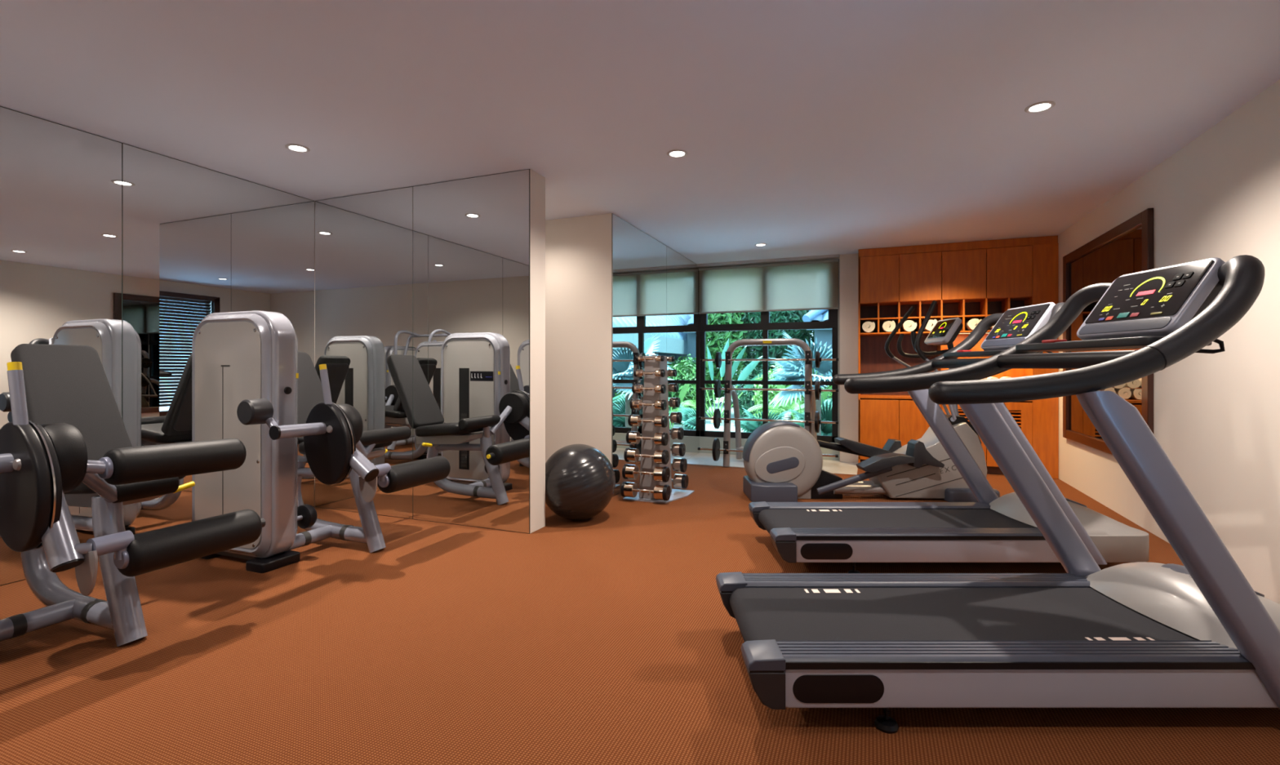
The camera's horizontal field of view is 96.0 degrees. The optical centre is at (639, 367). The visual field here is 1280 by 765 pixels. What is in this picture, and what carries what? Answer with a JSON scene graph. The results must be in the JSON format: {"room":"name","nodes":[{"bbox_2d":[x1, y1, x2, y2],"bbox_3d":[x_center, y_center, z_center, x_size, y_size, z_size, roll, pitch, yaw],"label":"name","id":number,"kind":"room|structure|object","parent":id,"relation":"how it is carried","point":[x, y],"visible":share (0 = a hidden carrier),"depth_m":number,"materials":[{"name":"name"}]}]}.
{"room":"gym","nodes":[
{"label":"gym","id":0,"kind":"room"},
{"bbox_2d":[4,106,315,506],"bbox_3d":[-3.289,-0.117,3.537,0.192,2.535,5.240,0,0,22],"label":"wall","id":1,"kind":"structure","parent":0,"point":[4,107],"depth_m":4.77,"materials":[{"name":"paint"}]},
{"bbox_2d":[0,106,121,586],"bbox_3d":[-3.424,-0.117,2.929,0.008,2.533,1.310,0,0,22],"label":"mirror panel","id":2,"kind":"object","parent":1,"relation":"attached to","point":[60,185],"visible":0.6,"depth_m":3.25,"materials":[{"name":"grey metal"}]},
{"bbox_2d":[121,142,314,534],"bbox_3d":[-2.938,-0.117,4.150,0.008,2.533,1.320,0,0,22],"label":"mirror panel","id":3,"kind":"object","parent":1,"relation":"attached to","point":[197,242],"visible":0.61,"depth_m":3.85,"materials":[{"name":"grey metal"}]},
{"bbox_2d":[529,168,545,533],"bbox_3d":[-1.781,-0.117,4.518,2.270,2.535,0.202,0,0,22],"label":"wall partition","id":4,"kind":"structure","parent":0,"point":[537,182],"depth_m":4.08,"materials":[{"name":"paint"}]},
{"bbox_2d":[315,186,413,519],"bbox_3d":[-2.206,-0.117,4.574,1.034,2.533,0.008,0,0,22],"label":"mirror panel","id":5,"kind":"object","parent":4,"relation":"attached to","point":[364,242],"visible":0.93,"depth_m":4.55,"materials":[{"name":"grey metal"}]},
{"bbox_2d":[413,168,529,533],"bbox_3d":[-1.244,-0.117,4.191,1.032,2.533,0.008,0,0,22],"label":"mirror panel","id":6,"kind":"object","parent":4,"relation":"attached to","point":[471,236],"visible":1,"depth_m":4.17,"materials":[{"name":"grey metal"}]},
{"bbox_2d":[545,213,611,463],"bbox_3d":[-1.294,-0.117,5.670,2.322,2.535,0.200,0,0,22],"label":"wall","id":7,"kind":"structure","parent":0,"point":[578,250],"depth_m":5.28,"materials":[{"name":"paint"}]},
{"bbox_2d":[0,0,1279,264],"bbox_3d":[0.173,-1.460,3.720,6.490,0.150,8.540,0,0,22],"label":"ceiling","id":8,"kind":"structure","parent":0,"point":[805,127],"depth_m":2.96,"materials":[{"name":"paint"}]},
{"bbox_2d":[284,143,310,152],"bbox_3d":[-2.153,-1.381,3.623,0.136,0.008,0.136,0,0,22],"label":"recessed light","id":9,"kind":"object","parent":8,"relation":"in","point":[293,147],"visible":1,"depth_m":3.62,"materials":[{"name":"white"}]},
{"bbox_2d":[666,149,688,157],"bbox_3d":[0.240,-1.381,3.714,0.136,0.008,0.136,0,0,22],"label":"recessed light","id":10,"kind":"object","parent":8,"relation":"in","point":[675,153],"visible":1,"depth_m":3.71,"materials":[{"name":"white"}]},
{"bbox_2d":[755,243,766,246],"bbox_3d":[1.353,-1.381,6.457,0.136,0.008,0.136,0,0,22],"label":"recessed light","id":11,"kind":"object","parent":8,"relation":"in","point":[757,244],"visible":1,"depth_m":6.44,"materials":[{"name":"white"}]},
{"bbox_2d":[1024,101,1055,113],"bbox_3d":[2.119,-1.381,3.053,0.136,0.008,0.136,0,0,22],"label":"recessed light","id":12,"kind":"object","parent":8,"relation":"in","point":[1042,106],"visible":1,"depth_m":3.04,"materials":[{"name":"white"}]},
{"bbox_2d":[0,463,1279,764],"bbox_3d":[0.173,1.210,3.720,6.490,0.120,8.540,0,0,22],"label":"floor","id":13,"kind":"structure","parent":0,"point":[610,637],"depth_m":2.19,"materials":[{"name":"carpet"}]},
{"bbox_2d":[0,343,265,646],"bbox_3d":[-2.509,0.414,2.439,1.224,1.499,1.207,0,0,22],"label":"machine","id":14,"kind":"object","parent":13,"relation":"on","point":[66,443],"visible":1,"depth_m":2.41,"materials":[{"name":"silver metal"}]},
{"bbox_2d":[191,310,450,573],"bbox_3d":[-2.045,0.414,3.654,1.311,1.499,1.247,0,0,22],"label":"machine","id":15,"kind":"object","parent":13,"relation":"on","point":[251,384],"visible":0.93,"depth_m":3.35,"materials":[{"name":"silver metal"}]},
{"bbox_2d":[545,444,615,519],"bbox_3d":[-0.472,0.865,4.385,0.570,0.570,0.570,0,0,22],"label":"exercise ball","id":16,"kind":"object","parent":13,"relation":"on","point":[580,479],"visible":0.98,"depth_m":4.17,"materials":[{"name":"rubber"}]},
{"bbox_2d":[622,355,693,503],"bbox_3d":[0.171,0.520,5.177,0.490,1.260,0.574,0,0,22],"label":"dumbbell rack","id":17,"kind":"object","parent":13,"relation":"on","point":[647,482],"visible":0.7,"depth_m":5.06,"materials":[{"name":"metal"}]},
{"bbox_2d":[620,481,671,500],"bbox_3d":[0.047,1.052,4.932,0.415,0.132,0.132,0,0,22],"label":"dumbbell","id":18,"kind":"object","parent":17,"relation":"on","point":[628,489],"visible":1,"depth_m":4.91,"materials":[{"name":"silver metal"}]},
{"bbox_2d":[622,463,670,482],"bbox_3d":[0.051,0.900,4.941,0.394,0.132,0.132,0,0,22],"label":"dumbbell","id":19,"kind":"object","parent":17,"relation":"on","point":[660,473],"visible":1,"depth_m":4.92,"materials":[{"name":"silver metal"}]},
{"bbox_2d":[623,447,669,464],"bbox_3d":[0.056,0.756,4.954,0.374,0.123,0.123,0,0,22],"label":"dumbbell","id":20,"kind":"object","parent":17,"relation":"on","point":[630,455],"visible":1,"depth_m":4.93,"materials":[{"name":"silver metal"}]},
{"bbox_2d":[626,431,668,445],"bbox_3d":[0.061,0.605,4.967,0.353,0.113,0.113,0,0,22],"label":"dumbbell","id":21,"kind":"object","parent":17,"relation":"on","point":[632,437],"visible":1,"depth_m":4.95,"materials":[{"name":"silver metal"}]},
{"bbox_2d":[627,414,667,427],"bbox_3d":[0.066,0.457,4.981,0.332,0.102,0.102,0,0,22],"label":"dumbbell","id":22,"kind":"object","parent":17,"relation":"on","point":[633,420],"visible":1,"depth_m":4.96,"materials":[{"name":"silver metal"}]},
{"bbox_2d":[629,399,666,410],"bbox_3d":[0.072,0.316,4.994,0.312,0.092,0.092,0,0,22],"label":"dumbbell","id":23,"kind":"object","parent":17,"relation":"on","point":[634,403],"visible":1,"depth_m":4.98,"materials":[{"name":"silver metal"}]},
{"bbox_2d":[631,383,666,393],"bbox_3d":[0.077,0.180,5.007,0.291,0.080,0.080,0,0,22],"label":"dumbbell","id":24,"kind":"object","parent":17,"relation":"on","point":[659,388],"visible":1,"depth_m":5.00,"materials":[{"name":"silver metal"}]},
{"bbox_2d":[633,368,665,377],"bbox_3d":[0.082,0.045,5.021,0.271,0.067,0.067,0,0,22],"label":"dumbbell","id":25,"kind":"object","parent":17,"relation":"on","point":[637,373],"visible":1,"depth_m":5.01,"materials":[{"name":"silver metal"}]},
{"bbox_2d":[635,355,664,361],"bbox_3d":[0.088,-0.083,5.037,0.250,0.049,0.049,0,0,22],"label":"dumbbell","id":26,"kind":"object","parent":17,"relation":"on","point":[638,358],"visible":1,"depth_m":5.02,"materials":[{"name":"silver metal"}]},
{"bbox_2d":[666,355,675,361],"bbox_3d":[0.198,-0.083,5.311,0.250,0.049,0.049,0,0,22],"label":"dumbbell","id":27,"kind":"object","parent":17,"relation":"on","point":[672,358],"visible":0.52,"depth_m":5.26,"materials":[{"name":"silver metal"}]},
{"bbox_2d":[667,368,676,376],"bbox_3d":[0.204,0.045,5.326,0.271,0.067,0.067,0,0,22],"label":"dumbbell","id":28,"kind":"object","parent":17,"relation":"on","point":[670,372],"visible":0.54,"depth_m":5.26,"materials":[{"name":"silver metal"}]},
{"bbox_2d":[667,383,679,391],"bbox_3d":[0.209,0.180,5.340,0.291,0.080,0.080,0,0,22],"label":"dumbbell","id":29,"kind":"object","parent":17,"relation":"on","point":[672,387],"visible":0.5,"depth_m":5.27,"materials":[{"name":"silver metal"}]},
{"bbox_2d":[668,397,680,407],"bbox_3d":[0.215,0.316,5.354,0.312,0.092,0.092,0,0,22],"label":"dumbbell","id":30,"kind":"object","parent":17,"relation":"on","point":[673,402],"visible":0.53,"depth_m":5.28,"materials":[{"name":"silver metal"}]},
{"bbox_2d":[669,412,682,422],"bbox_3d":[0.220,0.457,5.367,0.332,0.102,0.102,0,0,22],"label":"dumbbell","id":31,"kind":"object","parent":17,"relation":"on","point":[675,417],"visible":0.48,"depth_m":5.29,"materials":[{"name":"silver metal"}]},
{"bbox_2d":[669,426,684,439],"bbox_3d":[0.225,0.605,5.380,0.353,0.113,0.113,0,0,22],"label":"dumbbell","id":32,"kind":"object","parent":17,"relation":"on","point":[676,433],"visible":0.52,"depth_m":5.29,"materials":[{"name":"silver metal"}]},
{"bbox_2d":[670,443,685,456],"bbox_3d":[0.231,0.756,5.394,0.374,0.123,0.123,0,0,22],"label":"dumbbell","id":33,"kind":"object","parent":17,"relation":"on","point":[677,449],"visible":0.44,"depth_m":5.30,"materials":[{"name":"silver metal"}]},
{"bbox_2d":[671,457,687,472],"bbox_3d":[0.236,0.900,5.406,0.394,0.132,0.132,0,0,22],"label":"dumbbell","id":34,"kind":"object","parent":17,"relation":"on","point":[679,464],"visible":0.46,"depth_m":5.31,"materials":[{"name":"silver metal"}]},
{"bbox_2d":[671,473,688,488],"bbox_3d":[0.239,1.052,5.415,0.415,0.132,0.132,0,0,22],"label":"dumbbell","id":35,"kind":"object","parent":17,"relation":"on","point":[680,481],"visible":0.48,"depth_m":5.32,"materials":[{"name":"silver metal"}]},
{"bbox_2d":[723,337,817,466],"bbox_3d":[1.540,0.406,6.796,1.006,1.493,0.744,0,0,22],"label":"rack","id":36,"kind":"object","parent":13,"relation":"on","point":[810,406],"visible":0.87,"depth_m":6.70,"materials":[{"name":"metal"}]},
{"bbox_2d":[697,438,838,461],"bbox_3d":[1.407,0.946,6.485,1.560,0.262,0.262,0,0,22],"label":"barbell","id":37,"kind":"object","parent":36,"relation":"on","point":[716,449],"visible":0.51,"depth_m":6.62,"materials":[{"name":"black metal"}]},
{"bbox_2d":[698,408,838,432],"bbox_3d":[1.420,0.590,6.517,1.560,0.238,0.238,0,0,22],"label":"barbell","id":38,"kind":"object","parent":36,"relation":"on","point":[717,418],"visible":1,"depth_m":6.53,"materials":[{"name":"silver metal"}]},
{"bbox_2d":[699,379,838,399],"bbox_3d":[1.433,0.244,6.548,1.560,0.214,0.214,0,0,22],"label":"barbell","id":39,"kind":"object","parent":36,"relation":"on","point":[717,388],"visible":1,"depth_m":6.53,"materials":[{"name":"silver metal"}]},
{"bbox_2d":[700,351,838,368],"bbox_3d":[1.445,-0.094,6.578,1.560,0.190,0.190,0,0,22],"label":"barbell","id":40,"kind":"object","parent":36,"relation":"on","point":[818,359],"visible":1,"depth_m":6.54,"materials":[{"name":"silver metal"}]},
{"bbox_2d":[742,300,999,502],"bbox_3d":[2.004,0.284,5.150,2.152,1.741,0.638,0,0,0],"label":"elliptical trainer","id":41,"kind":"object","parent":13,"relation":"on","point":[783,460],"visible":0.89,"depth_m":4.99,"materials":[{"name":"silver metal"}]},
{"bbox_2d":[882,439,902,452],"bbox_3d":[2.378,0.740,5.350,0.202,0.149,0.140,0,0,0],"label":"pedal","id":42,"kind":"object","parent":41,"relation":"on","point":[891,445],"depth_m":5.28,"materials":[{"name":"grey plastic"}]},
{"bbox_2d":[905,439,944,468],"bbox_3d":[2.446,0.734,4.950,0.273,0.233,0.140,0,0,0],"label":"pedal","id":43,"kind":"object","parent":41,"relation":"on","point":[929,455],"depth_m":4.88,"materials":[{"name":"grey plastic"}]},
{"bbox_2d":[748,302,1149,573],"bbox_3d":[1.786,0.384,3.523,2.099,1.533,0.830,0,0,0],"label":"treadmill","id":44,"kind":"object","parent":13,"relation":"on","point":[993,528],"visible":0.73,"depth_m":3.33,"materials":[{"name":"silver metal"}]},
{"bbox_2d":[943,349,1043,357],"bbox_3d":[2.135,-0.087,3.525,0.230,0.030,0.660,0,0,0],"label":"tray","id":45,"kind":"object","parent":44,"relation":"on","point":[951,353],"depth_m":3.57,"materials":[{"name":"black plastic"}]},
{"bbox_2d":[989,491,1139,535],"bbox_3d":[2.555,0.850,3.525,0.560,0.169,0.760,0,0,0],"label":"hood","id":46,"kind":"object","parent":44,"relation":"attached to","point":[1009,506],"depth_m":3.34,"materials":[{"name":"silver plastic"}]},
{"bbox_2d":[857,235,1058,478],"bbox_3d":[3.514,-0.117,6.518,1.946,2.533,0.370,0,0,22],"label":"cabinet","id":47,"kind":"object","parent":13,"relation":"on","point":[967,281],"visible":0.56,"depth_m":6.46,"materials":[{"name":"brown wood"}]},
{"bbox_2d":[862,321,875,333],"bbox_3d":[2.687,-0.477,6.770,0.138,0.127,0.204,0,0,22],"label":"rolled towel","id":48,"kind":"object","parent":47,"relation":"in","point":[868,326],"visible":1,"depth_m":6.68,"materials":[{"name":"white fabric"}]},
{"bbox_2d":[882,320,895,332],"bbox_3d":[2.889,-0.480,6.690,0.137,0.131,0.204,0,0,22],"label":"rolled towel","id":49,"kind":"object","parent":47,"relation":"in","point":[886,326],"visible":0.97,"depth_m":6.60,"materials":[{"name":"white fabric"}]},
{"bbox_2d":[902,320,916,332],"bbox_3d":[3.092,-0.477,6.609,0.140,0.128,0.204,0,0,22],"label":"rolled towel","id":50,"kind":"object","parent":47,"relation":"in","point":[907,324],"visible":0.95,"depth_m":6.52,"materials":[{"name":"white fabric"}]},
{"bbox_2d":[924,319,937,331],"bbox_3d":[3.290,-0.482,6.530,0.136,0.134,0.204,0,0,22],"label":"rolled towel","id":51,"kind":"object","parent":47,"relation":"in","point":[930,325],"visible":0.73,"depth_m":6.44,"materials":[{"name":"white fabric"}]},
{"bbox_2d":[860,394,1032,401],"bbox_3d":[3.414,0.336,6.547,1.698,0.028,0.350,0,0,22],"label":"countertop","id":52,"kind":"structure","parent":47,"relation":"on","point":[862,396],"depth_m":6.62,"materials":[{"name":"brown wood"}]},
{"bbox_2d":[964,318,981,330],"bbox_3d":[3.692,-0.477,6.370,0.139,0.127,0.204,0,0,22],"label":"rolled towel","id":53,"kind":"object","parent":47,"relation":"in","point":[970,325],"visible":0.87,"depth_m":6.29,"materials":[{"name":"white fabric"}]},
{"bbox_2d":[959,332,989,333],"bbox_3d":[3.747,-0.386,6.279,0.800,0.013,0.024,0,0,22],"label":"light","id":54,"kind":"object","parent":47,"relation":"attached to","point":[960,332],"visible":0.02,"depth_m":6.33,"materials":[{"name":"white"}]},
{"bbox_3d":[3.858,0.255,6.388,0.107,0.117,0.204,-9,-3,21],"label":"rolled towel","id":55,"kind":"object","parent":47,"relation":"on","visible":0},
{"bbox_2d":[986,376,998,379],"bbox_3d":[3.909,0.152,6.368,0.118,0.110,0.204,0,0,22],"label":"rolled towel","id":56,"kind":"object","parent":55,"relation":"on","point":[990,377],"visible":0.13,"depth_m":6.29,"materials":[{"name":"white fabric"}]},
{"bbox_2d":[715,254,1279,733],"bbox_3d":[1.385,0.384,2.173,2.099,1.533,0.830,0,0,0],"label":"treadmill","id":57,"kind":"object","parent":13,"relation":"on","point":[1197,633],"visible":1,"depth_m":1.89,"materials":[{"name":"silver metal"}]},
{"bbox_2d":[1015,336,1212,351],"bbox_3d":[1.735,-0.087,2.175,0.230,0.030,0.660,0,0,0],"label":"tray","id":58,"kind":"object","parent":57,"relation":"on","point":[1088,343],"depth_m":2.16,"materials":[{"name":"black plastic"}]},
{"bbox_2d":[1085,561,1279,648],"bbox_3d":[2.155,0.850,2.175,0.560,0.169,0.760,0,0,0],"label":"hood","id":59,"kind":"object","parent":57,"relation":"attached to","point":[1166,596],"depth_m":2.11,"materials":[{"name":"silver metal"}]},
{"bbox_2d":[699,256,986,462],"bbox_3d":[2.695,-0.117,7.177,4.360,2.535,0.250,0,0,22],"label":"wall","id":60,"kind":"structure","parent":0,"point":[839,256],"depth_m":7.45,"materials":[{"name":"paint"}]},
{"bbox_2d":[697,253,839,266],"bbox_3d":[1.601,-1.370,7.357,1.791,0.030,0.055,0,0,22],"label":"trim","id":61,"kind":"structure","parent":60,"relation":"attached to","point":[837,255],"depth_m":7.32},
{"bbox_2d":[699,309,837,442],"bbox_3d":[1.646,-0.211,7.506,1.773,2.278,0.074,0,0,22],"label":"window","id":62,"kind":"structure","parent":60,"relation":"in","point":[765,325],"depth_m":7.49,"materials":[{"name":"black metal"}]},
{"bbox_2d":[698,257,838,314],"bbox_3d":[1.617,-1.039,7.418,1.770,0.626,0.044,0,0,22],"label":"roller blind","id":63,"kind":"object","parent":60,"relation":"attached to","point":[813,284],"visible":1,"depth_m":7.39,"materials":[{"name":"white fabric"}]},
{"bbox_2d":[699,436,839,460],"bbox_3d":[1.635,1.039,7.458,1.796,0.222,0.012,0,0,22],"label":"trim","id":64,"kind":"structure","parent":60,"relation":"attached to","point":[704,442],"depth_m":7.62,"materials":[{"name":"paint"}]},
{"bbox_2d":[686,453,857,475],"bbox_3d":[1.572,1.147,6.994,2.007,0.006,0.919,0,0,22],"label":"trim","id":65,"kind":"structure","parent":60,"relation":"attached to","point":[702,459],"depth_m":6.92,"materials":[{"name":"stone"}]},
{"bbox_2d":[837,258,839,436],"bbox_3d":[2.461,-0.211,7.125,0.024,2.278,0.020,0,0,22],"label":"trim","id":66,"kind":"structure","parent":60,"relation":"attached to","point":[838,309],"depth_m":7.12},
{"bbox_2d":[840,253,857,462],"bbox_3d":[2.557,-0.117,7.044,0.213,2.535,0.100,0,0,22],"label":"wall","id":67,"kind":"structure","parent":60,"relation":"attached to","point":[848,262],"depth_m":7.00,"materials":[{"name":"paint"}]},
{"bbox_2d":[1057,79,1279,604],"bbox_3d":[3.132,-0.117,2.650,0.200,2.535,8.340,0,0,22],"label":"wall","id":68,"kind":"structure","parent":0,"point":[1216,416],"depth_m":3.18,"materials":[{"name":"paint"}]},
{"bbox_2d":[1062,301,1098,341],"bbox_3d":[4.055,-0.410,5.289,0.035,0.311,0.945,0,0,22],"label":"framed mirror","id":69,"kind":"object","parent":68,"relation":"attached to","point":[1070,334],"depth_m":5.42,"materials":[{"name":"brown mirror"}]},
{"bbox_2d":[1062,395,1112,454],"bbox_3d":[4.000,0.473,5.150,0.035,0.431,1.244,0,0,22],"label":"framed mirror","id":70,"kind":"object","parent":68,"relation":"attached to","point":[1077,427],"depth_m":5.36,"materials":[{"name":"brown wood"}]},
{"bbox_2d":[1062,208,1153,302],"bbox_3d":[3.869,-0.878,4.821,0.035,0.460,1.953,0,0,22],"label":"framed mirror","id":71,"kind":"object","parent":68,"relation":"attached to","point":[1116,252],"depth_m":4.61,"materials":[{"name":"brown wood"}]},
{"bbox_3d":[0.269,-0.118,6.717,0.192,2.535,2.900,0,0,22],"label":"wall","id":72,"kind":"structure","parent":0,"visible":0},
{"bbox_2d":[611,213,666,496],"bbox_3d":[0.025,-0.117,5.834,0.008,2.533,1.480,0,0,22],"label":"mirror panel","id":73,"kind":"object","parent":72,"relation":"attached to","point":[638,260],"visible":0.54,"depth_m":5.55,"materials":[{"name":"grey metal"}]},
{"bbox_2d":[666,245,699,466],"bbox_3d":[0.552,-0.117,7.158,0.008,2.533,1.370,0,0,22],"label":"mirror panel","id":74,"kind":"object","parent":72,"relation":"attached to","point":[682,273],"visible":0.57,"depth_m":7.15,"materials":[{"name":"grey"}]},
{"label":"outside","id":75,"kind":"structure","parent":0,"visible":0},
{"bbox_2d":[705,393,795,431],"bbox_3d":[6.436,1.300,18.878,26.000,0.200,24.160,0,0,22],"label":"ground","id":76,"kind":"structure","parent":75,"point":[709,426],"depth_m":13.10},
{"bbox_2d":[705,338,728,422],"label":"plant","id":77,"kind":"object","parent":76,"relation":"on","point":[710,362],"depth_m":12.16,"materials":[{"name":"teal plant"}]},
{"bbox_2d":[705,312,747,413],"bbox_3d":[1.264,-1.403,14.561,3.014,5.388,2.561,0,0,22],"label":"tree","id":78,"kind":"object","parent":76,"relation":"on","point":[721,338],"visible":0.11,"depth_m":13.79,"materials":[{"name":"green plant"}]},
{"bbox_2d":[731,346,762,398],"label":"plant","id":79,"kind":"object","parent":76,"relation":"on","point":[747,371],"depth_m":12.10,"materials":[{"name":"teal plant"}]},
{"bbox_2d":[731,360,775,418],"bbox_3d":[2.565,0.527,12.858,1.026,1.440,1.144,0,0,-36],"label":"shrub","id":80,"kind":"object","parent":76,"relation":"on","point":[746,405],"visible":0.26,"depth_m":12.71,"materials":[{"name":"green plant"}]},
{"bbox_2d":[706,310,808,404],"bbox_3d":[2.191,-2.777,18.962,7.626,8.158,3.090,0,0,18],"label":"tree","id":81,"kind":"object","parent":76,"relation":"on","point":[807,311],"visible":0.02,"depth_m":18.36,"materials":[{"name":"green plant"}]},
{"bbox_2d":[730,310,810,401],"bbox_3d":[3.306,-1.746,15.007,2.242,6.028,2.346,0,0,-37],"label":"tree","id":82,"kind":"object","parent":76,"relation":"on","point":[775,316],"visible":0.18,"depth_m":14.40,"materials":[{"name":"green plant"}]},
{"bbox_2d":[751,357,804,420],"bbox_3d":[2.718,0.523,10.989,1.170,1.456,1.003,0,0,-4],"label":"shrub","id":83,"kind":"object","parent":76,"relation":"on","point":[772,394],"visible":0.16,"depth_m":10.87,"materials":[{"name":"green plant"}]},
{"bbox_2d":[746,399,822,419],"bbox_3d":[2.677,0.882,10.433,1.556,0.636,1.500,0,0,11],"label":"palm","id":84,"kind":"object","parent":76,"relation":"on","point":[775,407],"visible":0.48,"depth_m":10.26,"materials":[{"name":"green plant"}]},
{"bbox_2d":[754,310,814,354],"bbox_3d":[6.311,-2.508,19.572,5.150,7.719,3.261,0,0,22],"label":"tree","id":85,"kind":"object","parent":76,"relation":"on","point":[810,335],"visible":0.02,"depth_m":19.01,"materials":[{"name":"green plant"}]},
{"bbox_2d":[802,309,831,399],"bbox_3d":[5.138,-0.938,14.731,1.538,4.275,3.826,0,0,22],"label":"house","id":86,"kind":"structure","parent":76,"relation":"on","point":[824,335],"depth_m":13.41,"materials":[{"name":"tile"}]},
{"bbox_2d":[821,385,831,411],"bbox_3d":[3.802,0.468,11.294,1.055,1.576,1.029,0,0,22],"label":"shrub","id":87,"kind":"object","parent":76,"relation":"on","point":[829,395],"visible":0.02,"depth_m":11.03,"materials":[{"name":"green plant"}]},
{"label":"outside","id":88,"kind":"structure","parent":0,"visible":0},
{"bbox_3d":[2.417,1.190,8.778,16.000,0.040,2.500,0,0,22],"label":"terrace","id":89,"kind":"object","parent":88,"visible":0},
{"bbox_2d":[733,407,791,432],"bbox_3d":[2.013,0.919,9.515,1.113,0.562,0.923,0,0,22],"label":"fan palm","id":90,"kind":"object","parent":89,"relation":"on","point":[749,426],"visible":0.45,"depth_m":9.39,"materials":[{"name":"green plant"}]},
{"bbox_2d":[768,331,831,435],"bbox_3d":[2.433,0.317,8.187,1.530,1.766,1.448,0,0,22],"label":"fan palm","id":91,"kind":"object","parent":89,"relation":"on","point":[791,371],"visible":0.52,"depth_m":8.01,"materials":[{"name":"green plant"}]},
{"bbox_2d":[776,384,831,420],"bbox_3d":[2.659,0.584,9.303,0.975,1.242,0.097,0,0,5],"label":"plant","id":92,"kind":"object","parent":89,"relation":"on","point":[824,394],"visible":0.16,"depth_m":9.29,"materials":[{"name":"green plant"}]},
{"bbox_2d":[788,398,831,435],"bbox_3d":[2.751,0.802,8.596,1.316,0.796,1.075,0,0,22],"label":"fan palm","id":93,"kind":"object","parent":89,"relation":"on","point":[826,415],"visible":0.2,"depth_m":8.43,"materials":[{"name":"green plant"}]},
{"bbox_2d":[793,398,831,420],"bbox_3d":[3.188,0.827,9.399,1.702,0.747,1.486,0,0,-22],"label":"palm","id":94,"kind":"object","parent":89,"relation":"on","point":[828,399],"visible":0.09,"depth_m":9.44,"materials":[{"name":"green plant"}]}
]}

